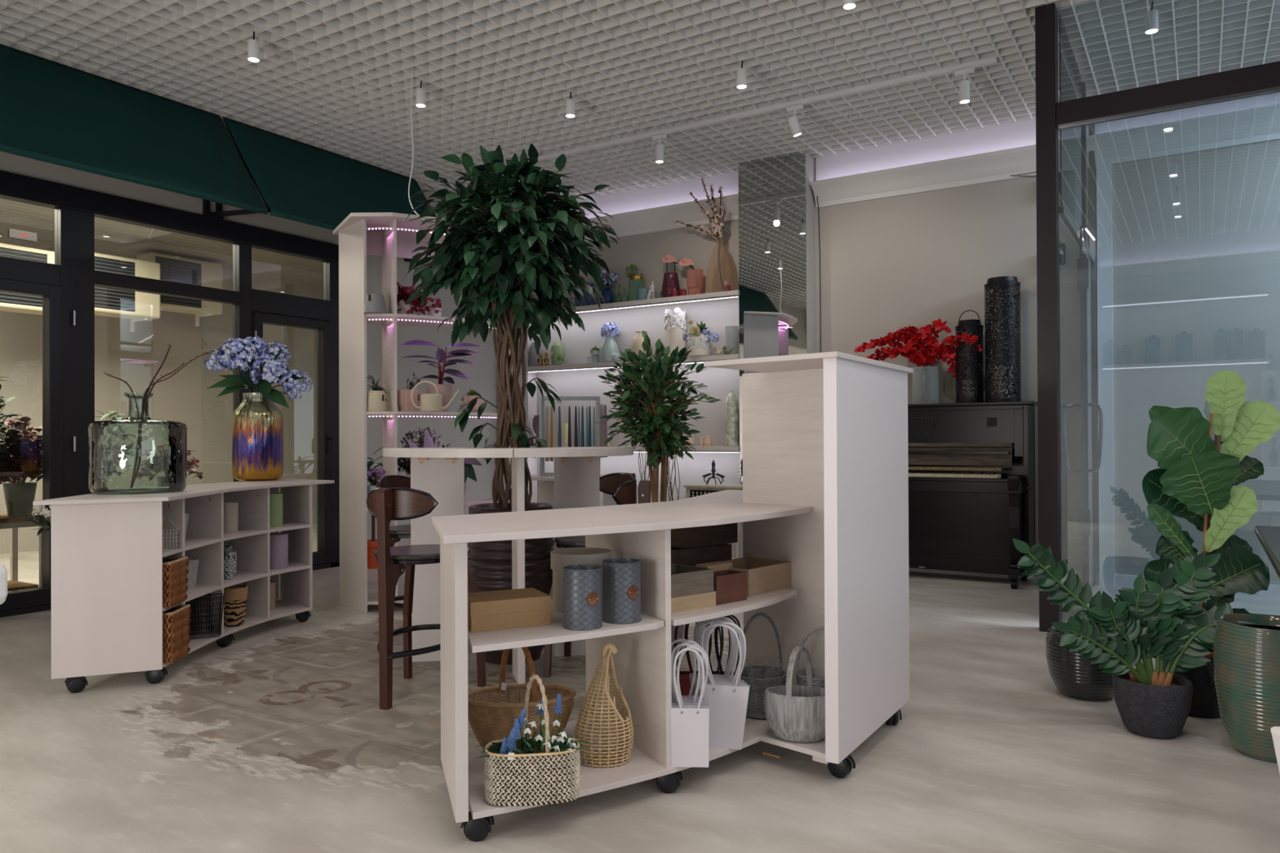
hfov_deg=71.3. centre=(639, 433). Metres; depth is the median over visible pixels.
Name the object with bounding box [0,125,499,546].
wall
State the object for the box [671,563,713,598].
wooden crate
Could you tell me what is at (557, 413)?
taper candle
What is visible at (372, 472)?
potted flowers
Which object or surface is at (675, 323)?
flower vase
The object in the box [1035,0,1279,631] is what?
window frame
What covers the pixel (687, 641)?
paper bag
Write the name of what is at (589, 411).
taper candle
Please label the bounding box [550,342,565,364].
flower vase
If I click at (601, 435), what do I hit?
taper candle
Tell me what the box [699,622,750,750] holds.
paper bag
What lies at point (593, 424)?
taper candle
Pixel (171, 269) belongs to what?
grille
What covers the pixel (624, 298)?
bottle
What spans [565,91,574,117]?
spotlight
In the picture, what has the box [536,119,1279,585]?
wall
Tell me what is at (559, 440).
taper candle
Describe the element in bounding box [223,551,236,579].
flower pot
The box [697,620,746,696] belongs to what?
paper bag
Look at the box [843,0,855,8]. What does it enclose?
spotlight
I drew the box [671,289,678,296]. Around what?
glass
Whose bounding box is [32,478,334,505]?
countertop
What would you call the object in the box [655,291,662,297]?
cup
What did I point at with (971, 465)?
upright piano
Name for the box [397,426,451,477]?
bush
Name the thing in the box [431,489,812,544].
countertop
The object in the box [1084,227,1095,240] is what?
pendant lamp
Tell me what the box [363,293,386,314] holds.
flower pot
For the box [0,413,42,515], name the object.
flower arrangement
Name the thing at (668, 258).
flower vase
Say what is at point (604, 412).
taper candle
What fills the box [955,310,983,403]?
lantern
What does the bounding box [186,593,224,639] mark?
wire basket
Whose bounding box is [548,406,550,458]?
taper candle
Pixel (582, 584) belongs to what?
tin
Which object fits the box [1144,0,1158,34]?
track spotlight
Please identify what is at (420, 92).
spotlight
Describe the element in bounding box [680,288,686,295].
glass
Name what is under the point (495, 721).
wicker basket
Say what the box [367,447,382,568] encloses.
plant
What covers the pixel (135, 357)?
wall
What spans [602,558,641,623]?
tin
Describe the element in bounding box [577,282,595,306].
vase
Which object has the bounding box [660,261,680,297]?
vase
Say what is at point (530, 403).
trim
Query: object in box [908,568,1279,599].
baseboard
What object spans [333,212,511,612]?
plant shelf
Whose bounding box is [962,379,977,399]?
candle
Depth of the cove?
7.46 m
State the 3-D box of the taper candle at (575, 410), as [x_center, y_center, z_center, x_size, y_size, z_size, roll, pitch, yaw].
[-0.413,-0.042,5.749,0.024,0.382,0.024,0,0,32]
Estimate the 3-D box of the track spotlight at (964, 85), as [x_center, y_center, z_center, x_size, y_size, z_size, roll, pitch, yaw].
[2.154,-2.312,5.926,0.120,0.218,0.071,0,0,32]
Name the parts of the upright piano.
panel, toe rail, key lid, panel, frame, lid, leg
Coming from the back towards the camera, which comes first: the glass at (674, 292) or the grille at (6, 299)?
the glass at (674, 292)
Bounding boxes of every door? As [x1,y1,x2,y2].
[0,278,75,610]
[251,311,334,564]
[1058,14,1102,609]
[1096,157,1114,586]
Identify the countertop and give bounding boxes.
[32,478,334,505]
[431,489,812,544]
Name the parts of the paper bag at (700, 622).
handle, handle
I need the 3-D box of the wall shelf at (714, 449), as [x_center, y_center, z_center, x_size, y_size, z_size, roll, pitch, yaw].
[-0.096,0.151,8.816,2.460,0.058,0.219,0,0,32]
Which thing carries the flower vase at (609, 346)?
on the wall shelf at (700, 359)
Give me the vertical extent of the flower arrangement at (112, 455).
0.750 m
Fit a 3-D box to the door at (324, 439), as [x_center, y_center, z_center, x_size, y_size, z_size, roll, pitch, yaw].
[-2.906,0.070,7.491,0.177,2.105,0.749,0,0,32]
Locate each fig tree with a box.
[403,143,619,665]
[595,330,720,653]
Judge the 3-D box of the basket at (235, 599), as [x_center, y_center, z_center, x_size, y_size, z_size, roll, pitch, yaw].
[-2.252,0.940,4.955,0.145,0.247,0.143,0,0,-29]
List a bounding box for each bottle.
[88,392,186,494]
[616,284,622,302]
[621,288,627,302]
[724,390,739,446]
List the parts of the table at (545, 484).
leg panel, leg panel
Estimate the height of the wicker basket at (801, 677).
0.333 m
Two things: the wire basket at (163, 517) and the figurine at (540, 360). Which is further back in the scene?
the figurine at (540, 360)
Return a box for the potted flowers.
[367,468,385,495]
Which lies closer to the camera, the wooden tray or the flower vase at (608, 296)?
the wooden tray
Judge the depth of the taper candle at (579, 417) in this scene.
5.87 m
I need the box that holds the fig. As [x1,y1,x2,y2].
[1142,369,1279,718]
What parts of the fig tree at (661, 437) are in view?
pot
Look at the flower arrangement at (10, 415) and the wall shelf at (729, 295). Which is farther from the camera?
the wall shelf at (729, 295)
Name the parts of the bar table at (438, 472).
leg panel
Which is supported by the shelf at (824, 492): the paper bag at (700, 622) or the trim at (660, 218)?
the paper bag at (700, 622)
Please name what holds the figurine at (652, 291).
on the wall shelf at (729, 295)
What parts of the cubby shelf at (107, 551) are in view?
panel, shelf, shelf, panel, panel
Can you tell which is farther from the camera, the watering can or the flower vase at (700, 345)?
the flower vase at (700, 345)
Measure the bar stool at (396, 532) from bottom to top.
0.921 m
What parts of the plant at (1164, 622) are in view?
pot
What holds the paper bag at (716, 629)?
on the shelf at (824, 492)
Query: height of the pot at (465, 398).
0.118 m
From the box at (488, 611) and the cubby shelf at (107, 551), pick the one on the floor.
the cubby shelf at (107, 551)
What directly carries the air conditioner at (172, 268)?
attached to the wall at (135, 357)
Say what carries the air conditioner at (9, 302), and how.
attached to the wall at (135, 357)
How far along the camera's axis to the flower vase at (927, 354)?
7.19 m
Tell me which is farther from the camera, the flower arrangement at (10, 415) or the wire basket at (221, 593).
the flower arrangement at (10, 415)
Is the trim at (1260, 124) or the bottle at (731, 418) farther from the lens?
the bottle at (731, 418)
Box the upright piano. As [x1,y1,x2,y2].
[907,400,1037,589]
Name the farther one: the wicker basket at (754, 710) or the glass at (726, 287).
the glass at (726, 287)
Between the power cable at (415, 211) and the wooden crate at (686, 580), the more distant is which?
the power cable at (415, 211)
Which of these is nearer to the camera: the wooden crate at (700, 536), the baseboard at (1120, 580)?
the wooden crate at (700, 536)
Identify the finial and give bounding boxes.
[532,414,539,446]
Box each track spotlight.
[652,133,666,163]
[786,103,803,136]
[954,66,973,103]
[1144,0,1158,34]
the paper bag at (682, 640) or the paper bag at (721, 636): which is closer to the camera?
the paper bag at (682, 640)
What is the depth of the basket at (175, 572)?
4.17 m
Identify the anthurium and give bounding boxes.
[464,457,481,493]
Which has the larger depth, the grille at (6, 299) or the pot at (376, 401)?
the grille at (6, 299)
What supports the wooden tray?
on the shelf at (824, 492)
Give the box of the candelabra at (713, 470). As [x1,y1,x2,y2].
[702,460,724,484]
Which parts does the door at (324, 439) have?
handle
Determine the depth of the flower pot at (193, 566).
4.63 m
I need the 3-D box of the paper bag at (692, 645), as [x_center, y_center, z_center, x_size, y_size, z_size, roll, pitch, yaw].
[0.159,0.855,2.824,0.120,0.373,0.032,0,0,3]
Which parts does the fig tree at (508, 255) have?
pot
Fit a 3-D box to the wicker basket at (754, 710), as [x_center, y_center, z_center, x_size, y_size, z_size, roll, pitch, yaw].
[0.448,0.851,3.321,0.194,0.373,0.196,0,0,32]
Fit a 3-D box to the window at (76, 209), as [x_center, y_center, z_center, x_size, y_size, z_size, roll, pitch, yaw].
[-3.945,-0.254,5.951,0.105,2.845,4.665,0,0,32]
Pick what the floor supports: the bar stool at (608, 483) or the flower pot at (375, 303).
the bar stool at (608, 483)
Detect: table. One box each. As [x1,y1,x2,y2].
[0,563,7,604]
[382,447,513,662]
[511,446,633,684]
[530,474,617,549]
[683,483,742,558]
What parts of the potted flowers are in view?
pot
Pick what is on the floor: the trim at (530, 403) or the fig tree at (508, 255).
the fig tree at (508, 255)
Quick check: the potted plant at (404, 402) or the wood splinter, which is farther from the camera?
the potted plant at (404, 402)
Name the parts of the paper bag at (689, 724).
handle, handle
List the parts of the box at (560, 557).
lid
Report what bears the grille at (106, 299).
attached to the air conditioner at (135, 306)
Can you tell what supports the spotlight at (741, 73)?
in the ceiling at (335, 76)
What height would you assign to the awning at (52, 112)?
0.837 m
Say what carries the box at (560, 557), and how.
on the shelf at (824, 492)
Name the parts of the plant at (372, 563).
pot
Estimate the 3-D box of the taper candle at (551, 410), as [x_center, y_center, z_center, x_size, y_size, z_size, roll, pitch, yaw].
[-0.576,-0.027,5.808,0.024,0.410,0.024,0,0,32]
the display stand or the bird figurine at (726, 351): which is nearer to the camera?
the display stand
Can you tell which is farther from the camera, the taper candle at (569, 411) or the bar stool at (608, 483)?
the taper candle at (569, 411)
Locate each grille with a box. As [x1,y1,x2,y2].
[0,248,46,306]
[94,257,134,311]
[156,257,200,306]
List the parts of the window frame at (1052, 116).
pane, pane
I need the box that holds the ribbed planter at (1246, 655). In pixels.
[1213,613,1279,763]
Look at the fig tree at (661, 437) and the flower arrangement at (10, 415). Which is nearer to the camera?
the fig tree at (661, 437)
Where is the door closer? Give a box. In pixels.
[1009,171,1035,177]
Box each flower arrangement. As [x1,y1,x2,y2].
[0,377,40,482]
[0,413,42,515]
[94,409,137,484]
[135,444,203,487]
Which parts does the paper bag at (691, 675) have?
handle, handle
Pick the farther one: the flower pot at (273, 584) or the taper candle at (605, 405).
the taper candle at (605, 405)
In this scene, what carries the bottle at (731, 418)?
on the wall shelf at (714, 449)
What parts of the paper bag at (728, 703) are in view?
handle, handle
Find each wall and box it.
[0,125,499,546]
[0,232,323,554]
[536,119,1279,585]
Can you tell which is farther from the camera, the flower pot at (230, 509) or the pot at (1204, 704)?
the flower pot at (230, 509)
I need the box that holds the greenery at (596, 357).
[589,346,599,362]
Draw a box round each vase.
[88,343,222,494]
[204,335,311,480]
[528,342,542,366]
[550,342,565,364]
[574,284,583,306]
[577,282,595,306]
[594,268,618,303]
[599,322,619,362]
[631,330,652,359]
[661,254,702,294]
[664,306,686,356]
[672,177,733,288]
[682,319,719,356]
[724,325,738,355]
[854,318,984,400]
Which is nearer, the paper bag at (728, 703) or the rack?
the paper bag at (728, 703)
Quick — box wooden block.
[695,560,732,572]
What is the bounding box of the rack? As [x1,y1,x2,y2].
[539,395,599,477]
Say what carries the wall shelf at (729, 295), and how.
attached to the wall at (1196, 235)
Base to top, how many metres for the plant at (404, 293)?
0.239 m
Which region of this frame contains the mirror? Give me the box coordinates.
[737,152,807,484]
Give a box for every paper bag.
[671,622,699,695]
[671,638,699,697]
[671,640,704,701]
[671,642,704,703]
[671,644,709,764]
[671,646,708,767]
[683,623,715,675]
[688,617,735,695]
[691,617,741,695]
[694,619,743,695]
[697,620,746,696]
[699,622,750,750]
[705,624,734,675]
[712,626,724,675]
[714,614,745,678]
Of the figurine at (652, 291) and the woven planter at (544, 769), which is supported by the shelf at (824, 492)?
the woven planter at (544, 769)
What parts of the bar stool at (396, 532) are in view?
leg, backrest, seat, seat frame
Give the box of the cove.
[569,92,1279,218]
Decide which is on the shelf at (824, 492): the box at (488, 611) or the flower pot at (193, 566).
the box at (488, 611)
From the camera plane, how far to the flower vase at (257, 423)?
5.60 m
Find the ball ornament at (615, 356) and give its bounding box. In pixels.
[611,352,620,361]
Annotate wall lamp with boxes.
[1058,172,1060,194]
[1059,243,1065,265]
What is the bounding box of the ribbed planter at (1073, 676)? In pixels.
[1045,625,1114,701]
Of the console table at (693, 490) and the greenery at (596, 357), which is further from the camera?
the greenery at (596, 357)
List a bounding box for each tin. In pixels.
[563,564,602,630]
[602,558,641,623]
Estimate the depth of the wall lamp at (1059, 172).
6.76 m
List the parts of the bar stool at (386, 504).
leg, backrest, seat, seat frame, leg, leg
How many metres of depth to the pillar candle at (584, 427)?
9.06 m
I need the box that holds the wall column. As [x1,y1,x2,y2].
[740,152,815,557]
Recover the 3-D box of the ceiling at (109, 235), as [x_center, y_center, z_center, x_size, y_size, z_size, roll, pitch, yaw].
[-5.144,-2.048,7.440,3.592,0.060,10.700,0,0,32]
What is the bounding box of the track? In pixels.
[505,56,996,165]
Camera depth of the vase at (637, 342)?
8.69 m
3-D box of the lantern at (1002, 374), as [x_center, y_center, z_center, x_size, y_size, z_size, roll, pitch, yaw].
[2.807,-0.722,6.908,0.260,0.960,0.260,0,0,32]
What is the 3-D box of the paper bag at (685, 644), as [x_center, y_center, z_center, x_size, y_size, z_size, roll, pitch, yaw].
[0.145,0.856,2.855,0.120,0.372,0.034,0,0,3]
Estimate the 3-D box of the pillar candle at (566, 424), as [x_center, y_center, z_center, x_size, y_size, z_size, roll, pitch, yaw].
[-0.778,0.009,9.235,0.097,0.236,0.097,0,0,32]
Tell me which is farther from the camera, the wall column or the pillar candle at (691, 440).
the pillar candle at (691, 440)
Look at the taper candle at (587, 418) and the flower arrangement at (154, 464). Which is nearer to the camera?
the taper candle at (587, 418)
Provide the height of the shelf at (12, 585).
0.020 m
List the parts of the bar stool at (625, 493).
leg, leg, seat, seat frame, backrest, leg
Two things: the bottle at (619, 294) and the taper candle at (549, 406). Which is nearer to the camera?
the taper candle at (549, 406)
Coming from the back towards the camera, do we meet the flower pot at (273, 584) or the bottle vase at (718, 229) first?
the bottle vase at (718, 229)
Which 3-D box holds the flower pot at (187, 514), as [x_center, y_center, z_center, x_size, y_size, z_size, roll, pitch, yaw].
[-2.445,0.490,4.747,0.087,0.130,0.087,0,0,32]
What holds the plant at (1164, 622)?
on the floor
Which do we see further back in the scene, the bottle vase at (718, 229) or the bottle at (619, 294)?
the bottle at (619, 294)
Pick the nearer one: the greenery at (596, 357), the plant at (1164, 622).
the plant at (1164, 622)
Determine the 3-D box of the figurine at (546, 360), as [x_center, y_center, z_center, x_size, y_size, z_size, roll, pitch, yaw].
[-0.970,-0.775,9.275,0.060,0.136,0.038,0,0,32]
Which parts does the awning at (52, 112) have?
wall plate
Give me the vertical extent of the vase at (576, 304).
0.270 m
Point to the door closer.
(1017, 175)
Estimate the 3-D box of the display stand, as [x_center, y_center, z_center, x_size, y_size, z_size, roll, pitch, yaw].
[-4.456,0.866,5.900,0.455,0.610,0.775,0,0,32]
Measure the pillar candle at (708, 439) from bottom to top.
0.097 m
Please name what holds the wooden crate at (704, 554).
on the shelf at (824, 492)
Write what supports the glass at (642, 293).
on the wall shelf at (729, 295)
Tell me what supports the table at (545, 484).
on the floor
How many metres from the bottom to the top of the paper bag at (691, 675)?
0.418 m
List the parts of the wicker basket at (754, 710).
handle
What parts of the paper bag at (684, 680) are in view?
handle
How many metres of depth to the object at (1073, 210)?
6.09 m
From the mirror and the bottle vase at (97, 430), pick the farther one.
the mirror
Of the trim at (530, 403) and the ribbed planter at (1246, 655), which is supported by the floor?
the ribbed planter at (1246, 655)
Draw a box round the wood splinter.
[762,751,780,758]
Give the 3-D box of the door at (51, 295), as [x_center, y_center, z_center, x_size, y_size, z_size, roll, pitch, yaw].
[-4.207,0.065,5.426,0.177,2.105,1.439,0,0,32]
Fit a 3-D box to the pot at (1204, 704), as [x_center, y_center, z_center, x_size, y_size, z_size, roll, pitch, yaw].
[2.263,1.005,3.627,0.248,0.248,0.248,0,0,32]
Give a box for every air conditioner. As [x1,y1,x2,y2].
[0,243,54,315]
[94,252,159,332]
[136,252,222,326]
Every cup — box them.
[528,437,533,445]
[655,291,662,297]
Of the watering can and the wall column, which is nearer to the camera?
the watering can
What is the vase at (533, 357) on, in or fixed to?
on the wall shelf at (700, 359)
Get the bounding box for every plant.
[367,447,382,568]
[396,281,441,315]
[397,372,421,411]
[1012,538,1251,739]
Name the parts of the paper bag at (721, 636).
handle, handle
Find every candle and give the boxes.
[545,406,548,461]
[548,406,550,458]
[550,405,553,461]
[553,399,555,447]
[555,400,558,447]
[557,405,561,447]
[560,422,568,446]
[561,406,564,447]
[568,399,571,447]
[573,399,577,447]
[577,406,580,446]
[581,399,584,446]
[583,426,586,446]
[585,406,588,446]
[587,399,591,446]
[592,406,595,446]
[600,397,602,457]
[601,404,604,457]
[603,404,606,457]
[604,404,607,457]
[685,433,694,446]
[700,437,703,446]
[704,435,711,446]
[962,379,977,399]
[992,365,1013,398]
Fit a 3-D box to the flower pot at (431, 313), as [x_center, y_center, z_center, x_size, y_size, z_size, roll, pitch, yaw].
[-1.402,-0.817,6.104,0.089,0.074,0.089,0,0,32]
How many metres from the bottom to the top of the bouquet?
0.757 m
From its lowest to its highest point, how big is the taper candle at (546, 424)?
0.410 m
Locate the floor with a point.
(277, 738)
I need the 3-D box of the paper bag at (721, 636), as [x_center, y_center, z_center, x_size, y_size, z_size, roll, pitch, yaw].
[0.263,0.859,3.336,0.118,0.368,0.054,0,0,4]
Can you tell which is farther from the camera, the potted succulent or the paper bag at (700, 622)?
the potted succulent
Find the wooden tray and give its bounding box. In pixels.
[671,591,715,613]
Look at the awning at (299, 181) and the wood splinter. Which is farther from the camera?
the awning at (299, 181)
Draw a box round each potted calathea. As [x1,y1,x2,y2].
[400,339,485,412]
[406,427,437,448]
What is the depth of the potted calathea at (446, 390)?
6.10 m
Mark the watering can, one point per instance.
(429, 402)
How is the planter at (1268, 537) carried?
on the floor
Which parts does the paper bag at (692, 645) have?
handle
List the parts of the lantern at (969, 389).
handle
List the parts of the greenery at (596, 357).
glass pot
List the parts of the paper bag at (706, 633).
handle, handle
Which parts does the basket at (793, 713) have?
strap handle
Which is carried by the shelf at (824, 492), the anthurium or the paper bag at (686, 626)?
the paper bag at (686, 626)
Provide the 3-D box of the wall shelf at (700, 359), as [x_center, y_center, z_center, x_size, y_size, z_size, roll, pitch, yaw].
[-0.100,-0.684,8.821,2.460,0.058,0.219,0,0,32]
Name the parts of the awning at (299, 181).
rod, wall plate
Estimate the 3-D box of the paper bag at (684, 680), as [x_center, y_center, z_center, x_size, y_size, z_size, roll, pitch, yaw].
[0.174,0.859,3.338,0.118,0.370,0.054,0,0,3]
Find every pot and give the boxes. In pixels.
[185,512,189,537]
[186,558,199,588]
[223,502,239,533]
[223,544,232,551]
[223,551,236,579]
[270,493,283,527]
[270,533,288,569]
[270,581,276,610]
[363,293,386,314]
[366,391,387,411]
[413,307,426,315]
[426,384,452,412]
[428,307,441,316]
[462,395,483,412]
[1164,657,1220,718]
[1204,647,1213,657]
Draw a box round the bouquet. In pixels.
[25,498,50,536]
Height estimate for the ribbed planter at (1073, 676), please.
0.280 m
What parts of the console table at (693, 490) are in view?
leg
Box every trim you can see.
[502,324,537,502]
[583,193,738,242]
[811,103,1279,208]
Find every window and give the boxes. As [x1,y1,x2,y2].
[0,170,339,617]
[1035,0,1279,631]
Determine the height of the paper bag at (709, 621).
0.415 m
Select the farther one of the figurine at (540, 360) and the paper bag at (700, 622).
the figurine at (540, 360)
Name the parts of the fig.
stem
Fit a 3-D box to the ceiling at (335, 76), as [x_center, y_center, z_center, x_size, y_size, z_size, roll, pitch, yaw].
[0.121,-2.613,3.321,9.900,0.300,9.540,0,0,32]
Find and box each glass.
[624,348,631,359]
[637,288,648,300]
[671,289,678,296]
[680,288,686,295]
[724,284,730,291]
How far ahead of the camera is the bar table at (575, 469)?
4.47 m
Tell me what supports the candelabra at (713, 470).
on the console table at (693, 490)
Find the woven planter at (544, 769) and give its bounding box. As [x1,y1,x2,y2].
[474,674,592,806]
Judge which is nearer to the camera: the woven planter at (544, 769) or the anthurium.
the woven planter at (544, 769)
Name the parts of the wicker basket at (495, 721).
handle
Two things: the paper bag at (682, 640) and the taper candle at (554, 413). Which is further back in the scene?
the taper candle at (554, 413)
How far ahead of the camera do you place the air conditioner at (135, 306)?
8.99 m
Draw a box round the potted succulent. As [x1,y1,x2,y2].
[460,388,483,412]
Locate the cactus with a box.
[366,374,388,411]
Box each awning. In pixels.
[0,44,271,219]
[222,115,436,263]
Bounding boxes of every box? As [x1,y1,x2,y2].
[467,587,551,632]
[551,547,611,613]
[713,569,746,605]
[721,556,791,597]
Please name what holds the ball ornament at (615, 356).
on the wall shelf at (700, 359)
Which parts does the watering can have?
handle, spout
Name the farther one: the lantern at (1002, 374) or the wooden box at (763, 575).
the lantern at (1002, 374)
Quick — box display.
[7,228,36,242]
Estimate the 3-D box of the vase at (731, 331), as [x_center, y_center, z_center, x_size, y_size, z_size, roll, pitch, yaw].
[0.853,-0.857,8.281,0.131,0.273,0.131,0,0,32]
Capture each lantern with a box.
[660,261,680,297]
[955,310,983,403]
[984,275,1021,402]
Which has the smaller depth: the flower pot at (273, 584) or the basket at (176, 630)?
the basket at (176, 630)
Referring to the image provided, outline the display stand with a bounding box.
[0,513,42,591]
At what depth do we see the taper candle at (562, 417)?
5.82 m
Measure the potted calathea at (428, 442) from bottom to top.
0.523 m
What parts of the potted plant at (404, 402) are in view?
pot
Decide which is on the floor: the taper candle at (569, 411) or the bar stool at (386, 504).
the bar stool at (386, 504)
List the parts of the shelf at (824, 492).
panel, shelf, shelf, panel, board, panel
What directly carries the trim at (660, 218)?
attached to the wall at (1196, 235)
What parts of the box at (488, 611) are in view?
lid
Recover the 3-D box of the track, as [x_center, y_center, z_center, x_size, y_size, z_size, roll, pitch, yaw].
[0.554,-2.427,6.934,4.180,0.032,0.035,0,0,32]
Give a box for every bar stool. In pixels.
[366,486,486,710]
[376,475,410,608]
[543,479,651,677]
[599,472,635,494]
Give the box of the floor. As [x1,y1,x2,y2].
[0,523,1279,852]
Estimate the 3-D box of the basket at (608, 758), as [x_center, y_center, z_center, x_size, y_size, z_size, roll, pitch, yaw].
[-0.115,0.855,2.847,0.189,0.375,0.152,0,0,-12]
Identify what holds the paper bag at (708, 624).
on the shelf at (824, 492)
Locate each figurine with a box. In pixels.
[537,352,542,365]
[543,352,549,365]
[647,280,654,298]
[715,348,723,355]
[722,346,734,355]
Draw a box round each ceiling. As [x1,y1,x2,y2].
[0,0,1279,201]
[0,198,323,286]
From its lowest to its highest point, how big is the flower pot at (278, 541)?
0.206 m
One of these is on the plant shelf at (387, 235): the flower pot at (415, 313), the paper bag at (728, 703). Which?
the flower pot at (415, 313)
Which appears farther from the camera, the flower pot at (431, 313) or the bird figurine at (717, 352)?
the bird figurine at (717, 352)
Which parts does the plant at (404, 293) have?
pot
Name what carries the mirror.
attached to the wall column
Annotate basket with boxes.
[162,516,179,549]
[162,556,188,608]
[162,604,191,664]
[185,591,222,635]
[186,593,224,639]
[223,582,248,626]
[467,646,576,750]
[574,642,634,768]
[733,612,786,719]
[763,646,825,742]
[795,626,825,688]
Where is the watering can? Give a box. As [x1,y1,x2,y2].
[410,380,459,411]
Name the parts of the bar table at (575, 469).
leg panel, leg panel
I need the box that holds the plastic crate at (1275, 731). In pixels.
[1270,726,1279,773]
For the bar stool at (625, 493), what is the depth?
4.26 m
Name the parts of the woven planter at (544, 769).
handle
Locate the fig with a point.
(1197, 476)
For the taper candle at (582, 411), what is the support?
hanging from the rack
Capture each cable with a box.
[408,66,419,215]
[817,195,821,352]
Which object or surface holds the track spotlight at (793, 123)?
attached to the track
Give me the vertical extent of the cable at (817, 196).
2.161 m
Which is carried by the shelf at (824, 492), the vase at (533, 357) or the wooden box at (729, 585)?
the wooden box at (729, 585)
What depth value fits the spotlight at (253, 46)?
5.39 m
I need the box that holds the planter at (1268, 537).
[1254,525,1279,578]
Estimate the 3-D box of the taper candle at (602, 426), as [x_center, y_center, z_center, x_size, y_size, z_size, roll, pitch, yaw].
[-0.247,-0.039,5.860,0.024,0.389,0.024,0,0,32]
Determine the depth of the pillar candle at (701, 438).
8.36 m
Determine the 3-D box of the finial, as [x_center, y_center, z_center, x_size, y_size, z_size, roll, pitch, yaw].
[-1.071,-0.036,9.384,0.131,0.330,0.131,0,0,32]
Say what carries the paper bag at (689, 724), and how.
on the shelf at (824, 492)
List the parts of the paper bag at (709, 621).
handle, handle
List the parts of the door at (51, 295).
pane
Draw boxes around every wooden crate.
[671,522,737,548]
[671,543,731,566]
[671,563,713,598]
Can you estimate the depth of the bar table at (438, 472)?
4.50 m
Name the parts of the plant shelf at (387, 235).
panel, shelf, rail, shelf, shelf, shelf, panel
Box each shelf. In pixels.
[7,580,38,591]
[32,478,334,693]
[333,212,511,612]
[431,351,913,841]
[525,354,739,372]
[529,445,739,453]
[563,289,738,314]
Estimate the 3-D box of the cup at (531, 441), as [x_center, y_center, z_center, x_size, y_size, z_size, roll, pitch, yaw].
[-1.157,0.086,9.438,0.058,0.086,0.058,0,0,32]
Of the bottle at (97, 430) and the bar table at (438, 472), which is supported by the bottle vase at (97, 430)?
the bottle at (97, 430)

